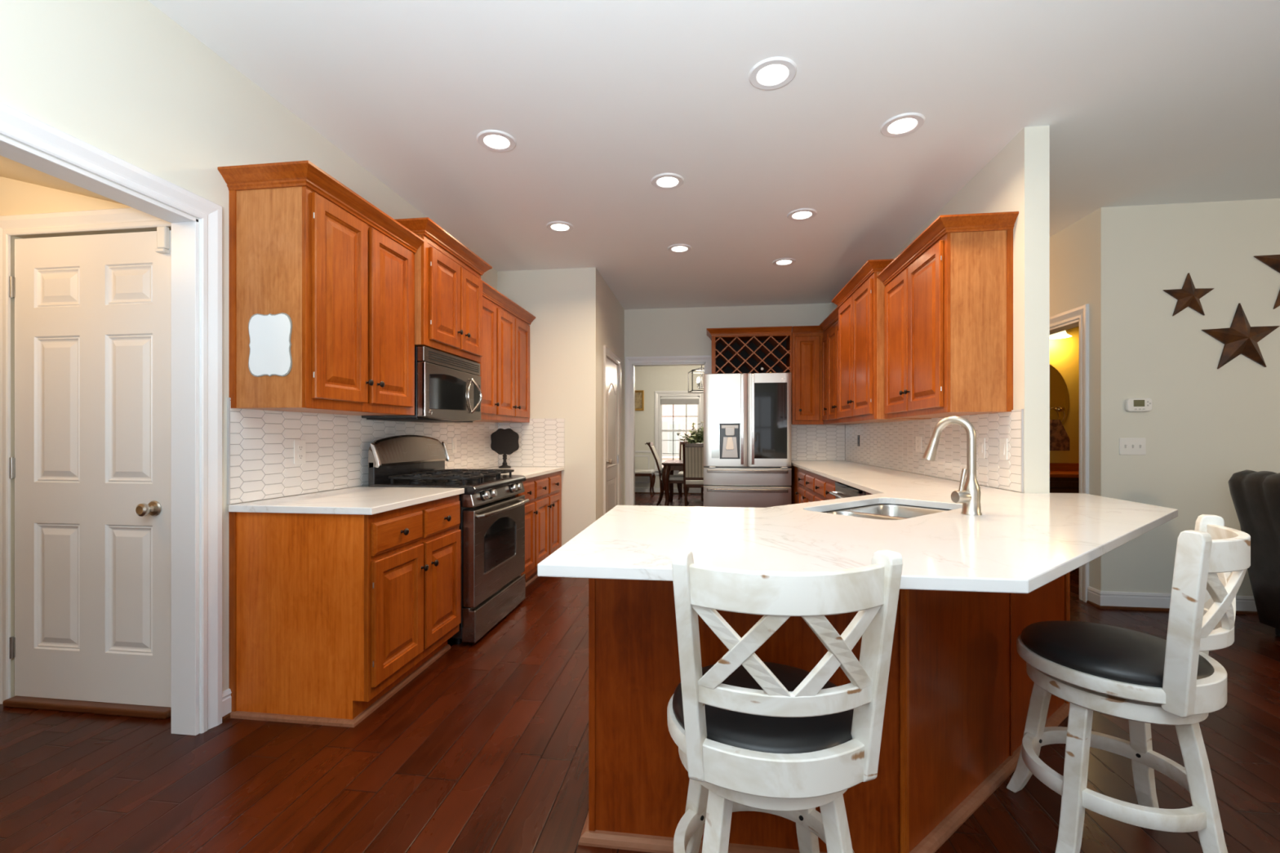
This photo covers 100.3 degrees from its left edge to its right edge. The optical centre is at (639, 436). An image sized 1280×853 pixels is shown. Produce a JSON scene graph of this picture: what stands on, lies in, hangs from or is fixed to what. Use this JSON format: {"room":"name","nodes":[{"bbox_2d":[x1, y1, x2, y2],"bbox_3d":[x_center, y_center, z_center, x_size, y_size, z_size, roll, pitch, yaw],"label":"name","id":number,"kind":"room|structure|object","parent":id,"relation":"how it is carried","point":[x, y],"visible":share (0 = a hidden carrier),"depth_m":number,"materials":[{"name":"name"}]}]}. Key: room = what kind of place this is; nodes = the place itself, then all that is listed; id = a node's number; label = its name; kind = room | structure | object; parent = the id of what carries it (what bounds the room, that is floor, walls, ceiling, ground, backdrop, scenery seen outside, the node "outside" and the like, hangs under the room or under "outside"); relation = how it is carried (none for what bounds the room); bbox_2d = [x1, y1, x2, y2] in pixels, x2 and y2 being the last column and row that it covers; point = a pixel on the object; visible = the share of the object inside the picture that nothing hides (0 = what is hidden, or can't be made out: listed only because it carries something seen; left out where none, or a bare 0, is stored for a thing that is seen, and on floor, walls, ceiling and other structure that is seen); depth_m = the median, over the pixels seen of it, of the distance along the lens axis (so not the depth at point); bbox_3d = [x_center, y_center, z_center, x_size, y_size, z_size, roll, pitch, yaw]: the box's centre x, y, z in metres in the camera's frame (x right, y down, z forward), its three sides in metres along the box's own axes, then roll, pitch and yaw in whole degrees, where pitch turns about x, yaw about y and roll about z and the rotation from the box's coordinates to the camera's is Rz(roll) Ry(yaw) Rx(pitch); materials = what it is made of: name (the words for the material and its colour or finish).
{"room":"kitchen","nodes":[
{"label":"kitchen","id":0,"kind":"room"},
{"bbox_2d":[0,155,124,204],"bbox_3d":[-3.165,-1.242,1.135,2.230,0.646,2.630,0,0,7],"label":"ceiling","id":1,"kind":"structure","parent":0,"point":[9,168],"depth_m":2.23,"materials":[{"name":"paint"}]},
{"bbox_2d":[0,176,171,697],"bbox_3d":[-2.988,-0.165,2.488,2.230,2.750,0.100,0,0,7],"label":"wall","id":2,"kind":"structure","parent":0,"point":[16,197],"depth_m":2.41,"materials":[{"name":"beige paint"}]},
{"bbox_2d":[0,207,171,704],"bbox_3d":[-2.433,0.109,2.355,1.015,2.202,0.021,0,0,7],"label":"trim","id":3,"kind":"structure","parent":2,"relation":"attached to","point":[129,218],"depth_m":2.41,"materials":[{"name":"white wood"}]},
{"bbox_2d":[2,695,171,719],"bbox_3d":[-2.428,1.195,2.392,0.831,0.030,0.125,0,0,7],"label":"threshold","id":4,"kind":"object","parent":2,"relation":"attached to","point":[24,702],"depth_m":2.34,"materials":[{"name":"brown wood"}]},
{"bbox_2d":[9,230,171,707],"bbox_3d":[-2.442,0.142,2.361,0.843,2.072,0.102,0,0,7],"label":"door","id":5,"kind":"structure","parent":2,"relation":"in","point":[91,467],"depth_m":2.37,"materials":[{"name":"white wood"}]},
{"bbox_2d":[155,226,169,253],"bbox_3d":[-2.063,-0.849,2.309,0.044,0.113,0.028,0,0,7],"label":"sensor","id":6,"kind":"object","parent":5,"relation":"attached to","point":[162,232],"visible":1,"depth_m":2.30,"materials":[{"name":"white plastic"}]},
{"bbox_2d":[0,0,497,692],"bbox_3d":[-1.973,-0.200,1.226,0.110,2.820,8.320,0,0,7],"label":"wall","id":7,"kind":"structure","parent":0,"point":[122,78],"depth_m":2.00,"materials":[{"name":"white paint"}]},
{"bbox_2d":[0,134,199,735],"bbox_3d":[-1.937,0.164,1.499,0.114,2.092,1.374,0,0,7],"label":"trim","id":8,"kind":"structure","parent":7,"relation":"attached to","point":[184,227],"depth_m":2.16,"materials":[{"name":"white wood"}]},
{"bbox_2d":[0,102,222,733],"bbox_3d":[-1.872,0.120,1.490,0.021,2.180,1.550,0,0,7],"label":"trim","id":9,"kind":"structure","parent":7,"relation":"attached to","point":[15,125],"depth_m":2.19,"materials":[{"name":"white wood"}]},
{"bbox_2d":[222,688,231,722],"bbox_3d":[-1.769,1.150,2.284,0.020,0.120,0.046,0,0,7],"label":"baseboard","id":10,"kind":"structure","parent":7,"relation":"attached to","point":[226,695],"depth_m":2.28,"materials":[{"name":"white wood"}]},
{"bbox_2d":[293,440,306,464],"bbox_3d":[-1.713,0.080,2.693,0.008,0.122,0.075,0,0,7],"label":"wall outlet","id":11,"kind":"object","parent":7,"relation":"attached to","point":[300,446],"visible":1,"depth_m":2.69,"materials":[{"name":"white plastic"}]},
{"bbox_2d":[297,444,303,450],"bbox_3d":[-1.710,0.058,2.692,0.002,0.030,0.033,0,0,7],"label":"receptacle","id":12,"kind":"object","parent":11,"relation":"attached to","point":[300,447],"depth_m":2.69,"materials":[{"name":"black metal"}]},
{"bbox_2d":[297,453,303,459],"bbox_3d":[-1.710,0.102,2.692,0.002,0.030,0.033,0,0,7],"label":"receptacle","id":13,"kind":"object","parent":11,"relation":"attached to","point":[300,455],"depth_m":2.69,"materials":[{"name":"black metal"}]},
{"bbox_2d":[217,160,424,415],"bbox_3d":[-1.516,-0.628,2.676,0.420,1.016,0.903,0,0,7],"label":"upper cabinet","id":14,"kind":"object","parent":7,"relation":"attached to","point":[304,246],"visible":1,"depth_m":2.34,"materials":[{"name":"brown wood"}]},
{"bbox_2d":[248,312,292,377],"bbox_3d":[-1.583,-0.390,2.286,0.206,0.272,0.006,0,0,7],"label":"board","id":15,"kind":"object","parent":14,"relation":"attached to","point":[269,335],"visible":1,"depth_m":2.28,"materials":[{"name":"white paper"}]},
{"bbox_2d":[226,397,497,504],"bbox_3d":[-1.580,0.065,3.761,0.009,0.461,2.951,0,0,7],"label":"backsplash","id":16,"kind":"structure","parent":7,"relation":"attached to","point":[260,465],"depth_m":2.79,"materials":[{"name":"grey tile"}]},
{"bbox_2d":[395,217,492,362],"bbox_3d":[-1.379,-0.886,3.510,0.475,0.711,0.900,0,0,7],"label":"upper cabinet","id":17,"kind":"object","parent":7,"relation":"attached to","point":[448,284],"visible":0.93,"depth_m":3.33,"materials":[{"name":"brown wood"}]},
{"bbox_2d":[361,346,482,422],"bbox_3d":[-1.374,-0.312,3.520,0.459,0.428,0.775,0,0,7],"label":"microwave","id":18,"kind":"object","parent":17,"relation":"attached to","point":[447,387],"visible":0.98,"depth_m":3.35,"materials":[{"name":"silver metal"}]},
{"bbox_2d":[452,437,457,453],"bbox_3d":[-1.498,0.075,4.321,0.011,0.122,0.075,0,0,7],"label":"wall switch","id":19,"kind":"object","parent":7,"relation":"attached to","point":[454,439],"visible":1,"depth_m":4.31,"materials":[{"name":"white plastic"}]},
{"bbox_2d":[474,280,535,422],"bbox_3d":[-1.286,-0.641,4.553,0.390,1.022,1.304,0,0,7],"label":"upper cabinet","id":20,"kind":"object","parent":7,"relation":"attached to","point":[504,364],"visible":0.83,"depth_m":4.48,"materials":[{"name":"brown wood"}]},
{"bbox_2d":[497,267,598,546],"bbox_3d":[-0.901,-0.200,5.221,0.980,2.820,0.120,0,0,7],"label":"wall","id":21,"kind":"structure","parent":0,"point":[563,303],"depth_m":5.13,"materials":[{"name":"beige paint"}]},
{"bbox_2d":[497,418,564,466],"bbox_3d":[-1.056,0.062,5.176,0.666,0.465,0.008,0,0,7],"label":"backsplash","id":22,"kind":"structure","parent":21,"relation":"attached to","point":[541,442],"depth_m":5.16,"materials":[{"name":"grey tile"}]},
{"bbox_2d":[598,271,624,518],"bbox_3d":[-0.363,-0.200,6.018,0.120,2.820,1.600,0,0,7],"label":"wall","id":23,"kind":"structure","parent":0,"point":[611,312],"depth_m":5.66,"materials":[{"name":"beige paint"}]},
{"bbox_2d":[603,345,621,515],"bbox_3d":[-0.299,0.140,5.959,0.021,2.140,0.980,0,0,7],"label":"trim","id":24,"kind":"structure","parent":23,"relation":"attached to","point":[607,352],"depth_m":5.62,"materials":[{"name":"wood"}]},
{"bbox_2d":[606,357,618,512],"bbox_3d":[-0.303,0.183,5.970,0.102,2.038,0.808,0,0,7],"label":"door","id":25,"kind":"structure","parent":23,"relation":"in","point":[612,380],"depth_m":5.98,"materials":[{"name":"white wood"}]},
{"bbox_2d":[0,493,1279,852],"bbox_3d":[1.665,1.260,3.867,12.300,0.100,15.100,0,0,7],"label":"floor","id":26,"kind":"structure","parent":0,"point":[486,749],"depth_m":1.95,"materials":[{"name":"brown wood"}]},
{"bbox_2d":[228,494,461,727],"bbox_3d":[-1.378,0.768,2.666,0.697,0.884,0.839,0,0,7],"label":"base cabinet","id":27,"kind":"object","parent":26,"relation":"on","point":[331,616],"visible":0.97,"depth_m":2.29,"materials":[{"name":"brown wood"}]},
{"bbox_2d":[228,486,464,515],"bbox_3d":[-1.383,0.311,2.668,0.665,0.030,0.843,0,0,7],"label":"countertop","id":28,"kind":"structure","parent":27,"relation":"on","point":[362,500],"depth_m":2.45,"materials":[{"name":"stone"}]},
{"bbox_2d":[368,435,528,644],"bbox_3d":[-1.203,0.601,3.518,0.758,1.218,0.856,0,0,7],"label":"gas range","id":29,"kind":"object","parent":26,"relation":"on","point":[491,526],"visible":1,"depth_m":3.31,"materials":[{"name":"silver metal"}]},
{"bbox_2d":[373,475,525,494],"bbox_3d":[-1.198,0.311,3.517,0.629,0.054,0.852,0,0,7],"label":"cooktop","id":30,"kind":"object","parent":29,"relation":"in","point":[490,485],"depth_m":3.25,"materials":[{"name":"black metal"}]},
{"bbox_2d":[517,471,561,586],"bbox_3d":[-1.128,0.768,4.568,0.695,0.883,1.230,0,0,7],"label":"base cabinet","id":31,"kind":"object","parent":26,"relation":"on","point":[543,510],"visible":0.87,"depth_m":4.49,"materials":[{"name":"brown wood"}]},
{"bbox_2d":[480,466,564,479],"bbox_3d":[-1.136,0.311,4.563,0.665,0.030,1.226,0,0,7],"label":"countertop","id":32,"kind":"structure","parent":31,"relation":"on","point":[528,472],"depth_m":4.70,"materials":[{"name":"stone"}]},
{"bbox_2d":[490,428,519,467],"bbox_3d":[-1.267,0.112,5.006,0.300,0.368,0.112,0,0,19],"label":"stand","id":33,"kind":"object","parent":32,"relation":"on","point":[505,442],"visible":1,"depth_m":5.00,"materials":[{"name":"black"}]},
{"bbox_2d":[635,469,655,496],"bbox_3d":[-0.078,0.663,11.023,0.753,1.114,0.532,0,0,7],"label":"dining chair","id":34,"kind":"object","parent":26,"relation":"on","point":[646,473],"visible":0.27,"depth_m":10.77,"materials":[{"name":"brown wood"}]},
{"bbox_2d":[635,469,654,474],"bbox_3d":[0.042,0.732,11.007,0.475,0.070,0.485,0,0,7],"label":"seat cushion","id":35,"kind":"object","parent":34,"relation":"on","point":[637,471],"depth_m":10.78,"materials":[{"name":"white fabric"}]},
{"bbox_2d":[644,442,688,506],"bbox_3d":[0.483,0.663,9.377,0.753,1.114,0.532,0,0,7],"label":"dining chair","id":36,"kind":"object","parent":26,"relation":"on","point":[673,478],"visible":0.7,"depth_m":9.17,"materials":[{"name":"brown wood"}]},
{"bbox_2d":[661,475,683,480],"bbox_3d":[0.604,0.732,9.361,0.475,0.070,0.485,0,0,7],"label":"seat cushion","id":37,"kind":"object","parent":36,"relation":"on","point":[672,477],"depth_m":9.13,"materials":[{"name":"white fabric"}]},
{"bbox_2d":[662,460,683,506],"bbox_3d":[1.493,0.837,9.260,2.144,0.784,1.151,0,0,7],"label":"dining table","id":38,"kind":"object","parent":26,"relation":"on","point":[669,466],"visible":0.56,"depth_m":8.86,"materials":[{"name":"brown wood"}]},
{"bbox_2d":[676,421,703,443],"bbox_3d":[1.067,0.096,9.244,0.659,0.696,0.754,0,0,-34],"label":"flower arrangement","id":39,"kind":"object","parent":38,"relation":"on","point":[695,437],"visible":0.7,"depth_m":9.24,"materials":[{"name":"green"}]},
{"bbox_2d":[676,441,703,500],"bbox_3d":[1.002,0.663,10.444,0.532,1.114,0.753,0,0,7],"label":"dining chair","id":40,"kind":"object","parent":26,"relation":"on","point":[681,454],"visible":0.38,"depth_m":10.57,"materials":[{"name":"brown wood"}]},
{"bbox_2d":[682,443,703,506],"bbox_3d":[0.935,0.663,8.464,0.532,1.114,0.753,0,0,7],"label":"dining chair","id":41,"kind":"object","parent":26,"relation":"on","point":[693,453],"visible":0.5,"depth_m":8.30,"materials":[{"name":"fabric"}]},
{"bbox_2d":[685,480,703,484],"bbox_3d":[0.951,0.732,8.584,0.485,0.070,0.475,0,0,7],"label":"seat cushion","id":42,"kind":"object","parent":41,"relation":"on","point":[687,482],"depth_m":8.36,"materials":[{"name":"white fabric"}]},
{"bbox_2d":[703,372,791,507],"bbox_3d":[1.223,0.258,6.213,0.956,1.905,0.761,0,0,7],"label":"refrigerator","id":43,"kind":"object","parent":26,"relation":"on","point":[747,419],"visible":0.94,"depth_m":5.88,"materials":[{"name":"silver metal"}]},
{"bbox_2d":[666,550,902,852],"bbox_3d":[0.292,0.722,1.252,0.465,0.976,0.509,0,0,0],"label":"counter stool","id":44,"kind":"object","parent":26,"relation":"on","point":[750,734],"visible":1,"depth_m":1.07,"materials":[{"name":"paint"}]},
{"bbox_2d":[672,661,853,753],"bbox_3d":[0.294,0.631,1.276,0.433,0.056,0.433,0,0,0],"label":"seat cushion","id":45,"kind":"object","parent":44,"relation":"on","point":[722,731],"depth_m":1.12,"materials":[{"name":"black leather"}]},
{"bbox_2d":[790,465,835,504],"bbox_3d":[1.934,0.768,5.184,0.735,0.883,2.651,0,0,7],"label":"base cabinet","id":46,"kind":"object","parent":26,"relation":"on","point":[806,486],"visible":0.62,"depth_m":4.98,"materials":[{"name":"brown wood"}]},
{"bbox_2d":[537,460,1177,593],"bbox_3d":[1.270,0.311,3.821,2.322,0.030,5.513,0,0,7],"label":"countertop","id":47,"kind":"structure","parent":46,"relation":"on","point":[1020,543],"depth_m":1.61,"materials":[{"name":"stone"}]},
{"bbox_2d":[821,503,948,519],"bbox_3d":[1.033,0.426,2.230,0.730,0.196,0.430,0,0,-38],"label":"sink","id":48,"kind":"object","parent":47,"relation":"in","point":[878,511],"visible":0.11,"depth_m":2.46,"materials":[{"name":"silver metal"}]},
{"bbox_2d":[922,416,982,515],"bbox_3d":[1.199,0.109,2.075,0.106,0.374,0.214,0,0,-38],"label":"kitchen faucet","id":49,"kind":"object","parent":47,"relation":"on","point":[968,494],"visible":1,"depth_m":2.02,"materials":[{"name":"silver metal"}]},
{"bbox_2d":[577,491,1070,852],"bbox_3d":[0.980,0.768,2.311,2.744,0.883,1.130,0,0,-34],"label":"base cabinet","id":50,"kind":"object","parent":26,"relation":"on","point":[960,688],"visible":0.48,"depth_m":1.59,"materials":[{"name":"brown wood"}]},
{"bbox_2d":[829,481,865,498],"bbox_3d":[1.710,0.772,3.553,0.756,0.875,0.630,0,0,7],"label":"dishwasher","id":51,"kind":"object","parent":26,"relation":"on","point":[842,491],"visible":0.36,"depth_m":3.60,"materials":[{"name":"silver metal"}]},
{"bbox_2d":[1049,462,1079,493],"bbox_3d":[4.698,0.750,5.466,1.540,0.920,0.530,0,0,7],"label":"bathroom vanity","id":52,"kind":"object","parent":26,"relation":"on","point":[1064,477],"visible":0.03,"depth_m":5.29,"materials":[{"name":"brown wood"}]},
{"bbox_2d":[1006,514,1250,852],"bbox_3d":[1.418,0.722,1.551,0.521,0.976,0.529,0,0,24],"label":"counter stool","id":53,"kind":"object","parent":26,"relation":"on","point":[1142,679],"visible":1,"depth_m":1.44,"materials":[{"name":"paint"}]},
{"bbox_2d":[1021,620,1213,688],"bbox_3d":[1.404,0.631,1.597,0.433,0.056,0.433,0,0,-40],"label":"seat cushion","id":54,"kind":"object","parent":53,"relation":"on","point":[1104,655],"depth_m":1.51,"materials":[{"name":"black leather"}]},
{"bbox_2d":[1228,470,1279,636],"bbox_3d":[4.092,0.708,2.854,1.065,1.005,0.940,0,0,7],"label":"leather recliner","id":55,"kind":"object","parent":26,"relation":"on","point":[1255,495],"visible":1,"depth_m":3.17,"materials":[{"name":"black leather"}]},
{"bbox_2d":[635,364,704,488],"bbox_3d":[1.270,-0.200,11.255,6.400,2.820,0.150,0,0,7],"label":"wall","id":56,"kind":"structure","parent":0,"point":[650,380],"depth_m":11.31,"materials":[{"name":"beige paint"}]},
{"bbox_2d":[635,390,644,410],"bbox_3d":[-0.130,-0.755,11.347,0.430,0.430,0.028,0,0,7],"label":"picture frame","id":57,"kind":"object","parent":56,"relation":"attached to","point":[639,394],"visible":0.37,"depth_m":11.33,"materials":[{"name":"gold metal"}]},
{"bbox_2d":[635,455,649,483],"bbox_3d":[-0.164,0.700,11.361,0.736,0.586,0.012,0,0,7],"label":"trim","id":58,"kind":"structure","parent":56,"relation":"attached to","point":[648,482],"depth_m":11.31,"materials":[{"name":"wood"}]},
{"bbox_2d":[635,450,651,453],"bbox_3d":[1.259,0.328,11.171,6.400,0.045,0.020,0,0,7],"label":"trim","id":59,"kind":"structure","parent":56,"relation":"attached to","point":[643,451],"depth_m":11.31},
{"bbox_2d":[635,487,703,493],"bbox_3d":[1.259,1.150,11.171,6.400,0.120,0.020,0,0,7],"label":"baseboard","id":60,"kind":"structure","parent":56,"relation":"attached to","point":[637,490],"depth_m":11.28,"materials":[{"name":"white wood"}]},
{"bbox_2d":[653,391,703,475],"bbox_3d":[0.835,-0.066,11.247,1.110,1.772,0.120,0,0,7],"label":"window","id":61,"kind":"structure","parent":56,"relation":"in","point":[657,393],"depth_m":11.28,"materials":[{"name":"grey"}]},
{"bbox_2d":[660,397,698,404],"bbox_3d":[0.837,-0.743,11.259,0.814,0.145,0.040,0,0,7],"label":"window shade","id":62,"kind":"object","parent":61,"relation":"attached to","point":[663,400],"visible":1,"depth_m":11.24,"materials":[{"name":"grey"}]},
{"bbox_2d":[147,0,1279,309],"bbox_3d":[1.665,-1.660,3.867,12.300,0.100,15.100,0,0,7],"label":"ceiling","id":63,"kind":"structure","parent":0,"point":[1142,102],"depth_m":2.61,"materials":[{"name":"white paint"}]},
{"bbox_2d":[476,129,516,151],"bbox_3d":[-0.781,-1.606,2.913,0.210,0.010,0.210,0,0,7],"label":"recessed light","id":64,"kind":"object","parent":63,"relation":"in","point":[495,140],"visible":1,"depth_m":2.90,"materials":[{"name":"white"}]},
{"bbox_2d":[546,221,573,232],"bbox_3d":[-0.614,-1.606,4.105,0.210,0.010,0.210,0,0,7],"label":"recessed light","id":65,"kind":"object","parent":63,"relation":"in","point":[555,226],"visible":1,"depth_m":4.09,"materials":[{"name":"white"}]},
{"bbox_2d":[650,173,684,189],"bbox_3d":[0.174,-1.606,3.374,0.210,0.010,0.210,0,0,7],"label":"recessed light","id":66,"kind":"object","parent":63,"relation":"in","point":[664,180],"visible":1,"depth_m":3.36,"materials":[{"name":"white"}]},
{"bbox_2d":[667,244,692,253],"bbox_3d":[0.340,-1.606,4.581,0.210,0.010,0.210,0,0,7],"label":"recessed light","id":67,"kind":"object","parent":63,"relation":"in","point":[676,248],"visible":1,"depth_m":4.57,"materials":[{"name":"white"}]},
{"bbox_2d":[688,364,704,392],"bbox_3d":[1.073,-1.189,9.289,0.416,0.842,0.416,0,0,-5],"label":"lantern chandelier","id":68,"kind":"object","parent":63,"relation":"hanging from","point":[701,368],"visible":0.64,"depth_m":9.28,"materials":[{"name":"black metal"}]},
{"bbox_2d":[748,57,797,89],"bbox_3d":[0.589,-1.606,2.373,0.210,0.010,0.210,0,0,7],"label":"recessed light","id":69,"kind":"object","parent":63,"relation":"in","point":[773,73],"visible":1,"depth_m":2.36,"materials":[{"name":"white"}]},
{"bbox_2d":[772,257,795,266],"bbox_3d":[1.330,-1.606,4.933,0.210,0.010,0.210,0,0,7],"label":"recessed light","id":70,"kind":"object","parent":63,"relation":"in","point":[783,261],"visible":1,"depth_m":4.92,"materials":[{"name":"white"}]},
{"bbox_2d":[786,208,817,221],"bbox_3d":[1.176,-1.606,3.879,0.210,0.010,0.210,0,0,7],"label":"recessed light","id":71,"kind":"object","parent":63,"relation":"in","point":[802,214],"visible":1,"depth_m":3.87,"materials":[{"name":"white"}]},
{"bbox_2d":[880,112,925,137],"bbox_3d":[1.357,-1.606,2.763,0.210,0.010,0.210,0,0,7],"label":"recessed light","id":72,"kind":"object","parent":63,"relation":"in","point":[904,124],"visible":1,"depth_m":2.75,"materials":[{"name":"white"}]},
{"bbox_2d":[624,302,845,505],"bbox_3d":[-0.735,-0.200,6.934,6.745,2.820,0.120,0,0,7],"label":"wall","id":73,"kind":"structure","parent":0,"point":[674,331],"depth_m":6.69,"materials":[{"name":"beige paint"}]},
{"bbox_2d":[625,355,711,505],"bbox_3d":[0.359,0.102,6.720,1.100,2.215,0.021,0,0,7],"label":"trim","id":74,"kind":"structure","parent":73,"relation":"attached to","point":[629,361],"depth_m":6.78,"materials":[{"name":"wood"}]},
{"bbox_2d":[706,326,791,375],"bbox_3d":[1.294,-0.983,6.408,0.983,0.566,0.392,0,0,7],"label":"wine rack","id":75,"kind":"object","parent":73,"relation":"attached to","point":[734,349],"visible":0.74,"depth_m":6.35,"materials":[{"name":"brown wood"}]},
{"bbox_2d":[791,325,823,425],"bbox_3d":[2.120,-0.701,6.303,0.675,1.130,0.390,0,0,7],"label":"upper cabinet","id":76,"kind":"object","parent":73,"relation":"attached to","point":[806,340],"visible":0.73,"depth_m":6.17,"materials":[{"name":"brown wood"}]},
{"bbox_2d":[791,424,844,460],"bbox_3d":[2.125,0.077,6.495,0.700,0.436,0.008,0,0,7],"label":"backsplash","id":77,"kind":"structure","parent":73,"relation":"attached to","point":[831,437],"depth_m":6.48,"materials":[{"name":"grey tile"}]},
{"bbox_2d":[845,125,1049,493],"bbox_3d":[2.302,-0.200,4.611,0.120,2.820,3.700,0,0,7],"label":"wall","id":78,"kind":"structure","parent":0,"point":[1016,179],"depth_m":2.78,"materials":[{"name":"white paint"}]},
{"bbox_2d":[818,306,862,424],"bbox_3d":[2.174,-0.702,5.588,0.387,1.132,1.125,0,0,7],"label":"upper cabinet","id":79,"kind":"object","parent":78,"relation":"attached to","point":[829,325],"visible":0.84,"depth_m":5.71,"materials":[{"name":"brown wood"}]},
{"bbox_2d":[857,435,859,446],"bbox_3d":[2.391,0.050,5.849,0.008,0.122,0.075,0,0,7],"label":"wall outlet","id":80,"kind":"object","parent":78,"relation":"attached to","point":[858,436],"visible":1,"depth_m":5.84,"materials":[{"name":"black plastic"}]},
{"bbox_2d":[831,258,931,422],"bbox_3d":[1.990,-0.711,4.496,0.470,1.170,1.200,0,0,7],"label":"upper cabinet","id":81,"kind":"object","parent":78,"relation":"attached to","point":[860,302],"visible":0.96,"depth_m":4.22,"materials":[{"name":"brown wood"}]},
{"bbox_2d":[915,435,921,452],"bbox_3d":[2.170,0.062,4.164,0.008,0.122,0.115,0,0,7],"label":"wall outlet","id":82,"kind":"object","parent":78,"relation":"attached to","point":[918,438],"visible":1,"depth_m":4.15,"materials":[{"name":"white plastic"}]},
{"bbox_2d":[844,408,1023,492],"bbox_3d":[2.237,0.077,4.622,0.009,0.436,3.694,0,0,7],"label":"backsplash","id":83,"kind":"structure","parent":78,"relation":"attached to","point":[889,445],"depth_m":3.68,"materials":[{"name":"grey tile"}]},
{"bbox_2d":[876,211,1018,417],"bbox_3d":[1.886,-0.661,3.405,0.393,1.061,1.102,0,0,7],"label":"upper cabinet","id":84,"kind":"object","parent":78,"relation":"attached to","point":[948,294],"visible":1,"depth_m":2.93,"materials":[{"name":"brown wood"}]},
{"bbox_2d":[977,437,985,458],"bbox_3d":[2.043,0.072,3.199,0.011,0.122,0.075,0,0,7],"label":"wall switch","id":85,"kind":"object","parent":78,"relation":"attached to","point":[981,442],"visible":1,"depth_m":3.19,"materials":[{"name":"white plastic"}]},
{"bbox_2d":[999,438,1007,460],"bbox_3d":[2.012,0.072,2.961,0.011,0.122,0.075,0,0,7],"label":"wall switch","id":86,"kind":"object","parent":78,"relation":"attached to","point":[1002,442],"visible":1,"depth_m":2.95,"materials":[{"name":"white plastic"}]},
{"bbox_2d":[1049,326,1079,462],"bbox_3d":[4.715,-0.200,5.788,2.150,2.820,0.100,0,0,7],"label":"wall","id":87,"kind":"structure","parent":0,"point":[1064,352],"depth_m":5.75,"materials":[{"name":"paint"}]},
{"bbox_2d":[1049,406,1065,422],"bbox_3d":[4.449,-0.224,5.729,0.189,0.189,0.060,0,0,7],"label":"towel ring","id":88,"kind":"object","parent":87,"relation":"attached to","point":[1060,408],"visible":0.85,"depth_m":5.70,"materials":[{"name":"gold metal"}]},
{"bbox_2d":[1049,419,1069,450],"bbox_3d":[4.416,-0.010,5.713,0.306,0.330,0.062,0,0,7],"label":"hand towel","id":89,"kind":"object","parent":88,"relation":"hanging from","point":[1059,437],"visible":0.6,"depth_m":5.68,"materials":[{"name":"fabric"}]},
{"bbox_2d":[1049,364,1069,425],"bbox_3d":[4.286,-0.370,5.787,0.664,0.894,0.012,0,0,7],"label":"oval mirror","id":90,"kind":"object","parent":87,"relation":"attached to","point":[1059,393],"visible":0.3,"depth_m":5.75,"materials":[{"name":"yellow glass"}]},
{"bbox_2d":[1049,330,1071,339],"bbox_3d":[4.410,-1.141,5.649,0.236,0.197,0.248,0,0,7],"label":"wall sconce","id":91,"kind":"object","parent":87,"relation":"attached to","point":[1061,335],"visible":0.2,"depth_m":5.61,"materials":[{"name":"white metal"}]},
{"bbox_2d":[1049,214,1088,327],"bbox_3d":[3.487,-0.200,5.146,0.120,2.820,2.570,0,0,7],"label":"wall","id":92,"kind":"structure","parent":0,"point":[1068,247],"depth_m":4.09,"materials":[{"name":"beige paint"}]},
{"bbox_2d":[1049,319,1079,334],"bbox_3d":[3.384,0.169,4.358,0.124,2.082,0.804,0,0,7],"label":"trim","id":93,"kind":"structure","parent":92,"relation":"attached to","point":[1075,323],"depth_m":4.22,"materials":[{"name":"wood"}]},
{"bbox_2d":[1049,303,1088,602],"bbox_3d":[3.314,0.125,4.367,0.021,2.170,0.980,0,0,7],"label":"trim","id":94,"kind":"structure","parent":92,"relation":"attached to","point":[1081,313],"depth_m":3.91,"materials":[{"name":"white wood"}]},
{"bbox_2d":[1088,198,1279,595],"bbox_3d":[5.429,-0.200,3.536,4.390,2.820,0.120,0,0,7],"label":"wall","id":95,"kind":"structure","parent":0,"point":[1206,424],"depth_m":3.70,"materials":[{"name":"beige paint"}]},
{"bbox_2d":[1119,438,1146,454],"bbox_3d":[3.439,0.072,3.727,0.165,0.118,0.018,0,0,7],"label":"switch plate","id":96,"kind":"object","parent":95,"relation":"attached to","point":[1126,446],"visible":1,"depth_m":3.73,"materials":[{"name":"white plastic"}]},
{"bbox_2d":[1124,398,1151,411],"bbox_3d":[3.469,-0.217,3.718,0.156,0.092,0.028,0,0,7],"label":"thermostat","id":97,"kind":"object","parent":95,"relation":"attached to","point":[1131,404],"visible":1,"depth_m":3.71,"materials":[{"name":"white plastic"}]},
{"bbox_2d":[1086,586,1257,614],"bbox_3d":[5.358,1.150,3.533,4.290,0.120,0.135,0,0,7],"label":"baseboard","id":98,"kind":"structure","parent":95,"relation":"attached to","point":[1159,602],"depth_m":3.72,"materials":[{"name":"white wood"}]},
{"bbox_2d":[1163,272,1213,315],"bbox_3d":[3.779,-0.978,3.668,0.310,0.295,0.045,0,0,7],"label":"star","id":99,"kind":"object","parent":95,"relation":"attached to","point":[1188,295],"visible":1,"depth_m":3.67,"materials":[{"name":"metal"}]},
{"bbox_2d":[1201,302,1279,368],"bbox_3d":[4.089,-0.683,3.618,0.466,0.447,0.063,0,0,7],"label":"star","id":100,"kind":"object","parent":95,"relation":"attached to","point":[1242,338],"visible":1,"depth_m":3.62,"materials":[{"name":"metal"}]},
{"bbox_2d":[1253,254,1279,309],"bbox_3d":[4.476,-1.154,3.558,0.618,0.588,0.080,0,0,7],"label":"star","id":101,"kind":"object","parent":95,"relation":"attached to","point":[1273,261],"visible":1,"depth_m":3.61,"materials":[{"name":"metal"}]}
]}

